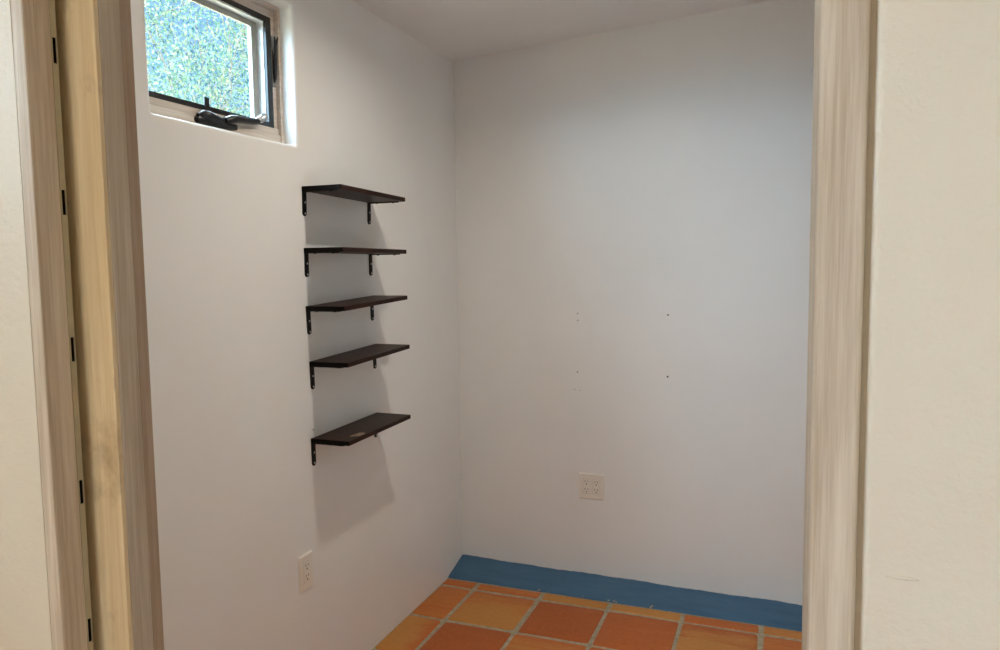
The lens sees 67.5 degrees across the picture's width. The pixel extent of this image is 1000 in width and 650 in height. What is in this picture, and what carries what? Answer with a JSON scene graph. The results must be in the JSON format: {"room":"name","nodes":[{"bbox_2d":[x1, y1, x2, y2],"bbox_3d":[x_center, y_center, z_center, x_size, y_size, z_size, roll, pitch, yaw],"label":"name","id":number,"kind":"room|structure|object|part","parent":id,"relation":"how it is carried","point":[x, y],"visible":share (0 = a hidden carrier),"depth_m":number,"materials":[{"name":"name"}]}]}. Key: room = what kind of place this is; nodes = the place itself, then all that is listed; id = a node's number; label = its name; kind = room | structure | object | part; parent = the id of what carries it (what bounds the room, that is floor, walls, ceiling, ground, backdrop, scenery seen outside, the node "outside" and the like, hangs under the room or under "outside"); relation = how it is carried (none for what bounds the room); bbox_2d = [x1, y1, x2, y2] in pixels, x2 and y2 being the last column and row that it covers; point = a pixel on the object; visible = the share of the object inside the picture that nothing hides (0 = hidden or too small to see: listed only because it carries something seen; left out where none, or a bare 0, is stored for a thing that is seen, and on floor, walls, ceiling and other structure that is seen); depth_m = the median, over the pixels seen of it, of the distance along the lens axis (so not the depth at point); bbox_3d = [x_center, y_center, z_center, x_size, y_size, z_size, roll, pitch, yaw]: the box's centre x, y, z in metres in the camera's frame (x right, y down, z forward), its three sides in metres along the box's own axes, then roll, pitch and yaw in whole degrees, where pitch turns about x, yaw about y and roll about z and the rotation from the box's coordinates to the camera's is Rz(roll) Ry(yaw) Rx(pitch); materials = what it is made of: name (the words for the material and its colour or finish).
{"room":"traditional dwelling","nodes":[
{"label":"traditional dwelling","id":0,"kind":"room"},
{"bbox_2d":[130,0,461,649],"bbox_3d":[-0.728,-0.153,2.442,0.146,3.100,2.793,1,5,21],"label":"wall","id":1,"kind":"structure","parent":0,"point":[369,105],"depth_m":2.48,"materials":[{"name":"white paint"}]},
{"bbox_2d":[149,0,283,142],"bbox_3d":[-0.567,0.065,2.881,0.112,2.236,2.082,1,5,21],"label":"window","id":2,"kind":"structure","parent":1,"relation":"in","point":[261,18],"depth_m":2.35,"materials":[{"name":"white wood"}]},
{"bbox_3d":[-0.827,-0.587,2.141,0.021,0.042,0.603,1,5,21],"label":"rail","id":3,"kind":"part","parent":2,"relation":"part of","materials":[{"name":"brown wood"}]},
{"bbox_3d":[-0.862,-0.779,2.138,0.008,0.310,0.505,1,5,21],"label":"sash","id":4,"kind":"part","parent":2,"relation":"part of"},
{"bbox_3d":[-0.766,-0.606,2.223,0.032,0.040,0.148,1,5,21],"label":"crank handle","id":5,"kind":"part","parent":2,"relation":"part of","materials":[{"name":"metal"}]},
{"bbox_3d":[-0.860,-0.772,2.138,0.066,0.437,0.627,1,5,21],"label":"frame","id":6,"kind":"part","parent":2,"relation":"part of","materials":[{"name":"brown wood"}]},
{"bbox_3d":[-0.735,-0.636,2.299,0.047,0.034,0.025,-5,6,-42],"label":"crank knob","id":7,"kind":"part","parent":2,"relation":"part of","materials":[{"name":"metal"}]},
{"bbox_3d":[-0.726,-0.842,2.392,0.005,0.160,0.012,1,5,21],"label":"lock plate","id":8,"kind":"part","parent":2,"relation":"part of","materials":[{"name":"metal"}]},
{"bbox_3d":[-0.719,-0.845,2.389,0.020,0.146,0.018,1,5,21],"label":"lock lever","id":9,"kind":"part","parent":2,"relation":"part of","materials":[{"name":"black metal"}]},
{"bbox_2d":[298,550,312,592],"bbox_3d":[-0.645,0.822,2.492,0.008,0.122,0.072,1,5,21],"label":"outlet","id":10,"kind":"object","parent":1,"relation":"attached to","point":[305,566],"visible":1,"depth_m":2.48,"materials":[{"name":"plastic"}]},
{"bbox_2d":[304,560,309,582],"bbox_3d":[-0.644,0.822,2.491,0.004,0.067,0.033,1,5,21],"label":"receptacle","id":11,"kind":"object","parent":10,"relation":"attached to","point":[306,562],"depth_m":2.49,"materials":[{"name":"plastic"}]},
{"bbox_2d":[302,184,404,223],"bbox_3d":[-0.500,-0.416,2.616,0.149,0.096,0.434,1,4,21],"label":"wall shelf","id":12,"kind":"object","parent":1,"relation":"attached to","point":[370,197],"visible":1,"depth_m":2.54,"materials":[{"name":"brown wood"}]},
{"bbox_2d":[304,247,405,276],"bbox_3d":[-0.497,-0.220,2.633,0.149,0.096,0.434,1,5,21],"label":"wall shelf","id":13,"kind":"object","parent":1,"relation":"attached to","point":[342,250],"visible":1,"depth_m":2.48,"materials":[{"name":"brown wood"}]},
{"bbox_2d":[306,295,406,334],"bbox_3d":[-0.495,-0.039,2.647,0.149,0.112,0.434,1,5,21],"label":"wall shelf","id":14,"kind":"object","parent":1,"relation":"attached to","point":[356,303],"visible":1,"depth_m":2.54,"materials":[{"name":"brown wood"}]},
{"bbox_2d":[309,344,409,388],"bbox_3d":[-0.489,0.146,2.671,0.149,0.110,0.434,1,5,21],"label":"wall shelf","id":15,"kind":"object","parent":1,"relation":"attached to","point":[354,357],"visible":1,"depth_m":2.59,"materials":[{"name":"brown wood"}]},
{"bbox_2d":[311,413,410,465],"bbox_3d":[-0.487,0.409,2.688,0.149,0.096,0.434,1,6,21],"label":"wall shelf","id":16,"kind":"object","parent":1,"relation":"attached to","point":[349,434],"visible":1,"depth_m":2.62,"materials":[{"name":"brown wood"}]},
{"bbox_2d":[0,0,999,649],"bbox_3d":[0.108,-0.057,0.707,2.660,3.010,0.147,1,5,21],"label":"wall","id":17,"kind":"structure","parent":0,"point":[931,548],"depth_m":0.56,"materials":[{"name":"beige paint"}]},
{"bbox_2d":[10,0,93,649],"bbox_3d":[-0.772,0.381,1.083,0.562,2.060,0.145,1,5,21],"label":"trim","id":18,"kind":"structure","parent":17,"relation":"attached to","point":[34,32],"depth_m":0.90,"materials":[{"name":"brown wood"}]},
{"bbox_2d":[55,0,163,649],"bbox_3d":[-0.784,0.378,1.101,0.687,2.038,0.057,1,5,21],"label":"door","id":19,"kind":"structure","parent":17,"relation":"in","point":[95,44],"depth_m":0.94,"materials":[{"name":"brown wood"}]},
{"bbox_3d":[-0.777,0.377,1.120,0.686,2.038,0.018,1,5,21],"label":"panel","id":20,"kind":"part","parent":19,"relation":"part of","materials":[{"name":"brown wood"}]},
{"bbox_2d":[802,0,876,649],"bbox_3d":[0.294,0.400,0.676,0.039,2.060,0.145,1,5,21],"label":"trim","id":21,"kind":"structure","parent":17,"relation":"attached to","point":[845,31],"depth_m":0.58,"materials":[{"name":"brown wood"}]},
{"bbox_2d":[351,0,770,60],"bbox_3d":[0.183,-1.429,2.065,2.075,0.619,2.698,1,5,21],"label":"ceiling","id":22,"kind":"structure","parent":0,"point":[457,30],"depth_m":3.03,"materials":[{"name":"paint"}]},
{"bbox_2d":[372,578,801,649],"bbox_3d":[0.020,1.518,0.423,2.850,0.120,6.150,1,5,21],"label":"floor","id":23,"kind":"structure","parent":0,"point":[459,614],"depth_m":3.06,"materials":[{"name":"tile"}]},
{"bbox_2d":[454,0,814,604],"bbox_3d":[0.655,-0.247,3.356,2.075,3.100,0.151,1,5,21],"label":"wall","id":24,"kind":"structure","parent":0,"point":[633,204],"depth_m":3.30,"materials":[{"name":"white paint"}]},
{"bbox_2d":[579,472,603,499],"bbox_3d":[0.422,0.745,3.447,0.118,0.120,0.008,1,5,21],"label":"outlet","id":25,"kind":"object","parent":24,"relation":"attached to","point":[591,486],"visible":1,"depth_m":3.44,"materials":[{"name":"plastic"}]},
{"bbox_2d":[583,479,589,493],"bbox_3d":[0.400,0.744,3.454,0.033,0.067,0.004,1,5,21],"label":"receptacle","id":26,"kind":"object","parent":25,"relation":"attached to","point":[586,482],"depth_m":3.45,"materials":[{"name":"plastic"}]},
{"bbox_2d":[593,480,599,494],"bbox_3d":[0.443,0.745,3.437,0.033,0.067,0.004,1,5,21],"label":"receptacle","id":27,"kind":"object","parent":25,"relation":"attached to","point":[596,483],"depth_m":3.44,"materials":[{"name":"plastic"}]},
{"bbox_2d":[448,555,801,630],"bbox_3d":[0.613,1.188,3.322,1.778,0.051,0.176,1,5,21],"label":"baseboard","id":28,"kind":"structure","parent":24,"relation":"attached to","point":[765,612],"depth_m":3.33,"materials":[{"name":"blue paint"}]},
{"label":"outside","id":29,"kind":"structure","parent":0,"visible":0},
{"bbox_3d":[-18.937,1.084,10.904,39.845,0.230,80.000,1,5,21],"label":"ground","id":30,"kind":"structure","parent":29,"visible":0},
{"bbox_2d":[144,0,250,116],"bbox_3d":[-3.278,-1.864,8.207,4.653,6.009,4.580,1,5,21],"label":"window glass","id":31,"kind":"object","parent":30,"relation":"on","point":[225,56],"visible":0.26,"depth_m":7.15,"materials":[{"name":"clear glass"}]},
{"bbox_2d":[146,1,248,116],"bbox_3d":[-7.452,-3.119,14.418,5.574,7.578,6.208,1,5,21],"label":"tree","id":32,"kind":"object","parent":30,"relation":"on","point":[188,74],"visible":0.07,"depth_m":14.78,"materials":[{"name":"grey plant"}]}
]}

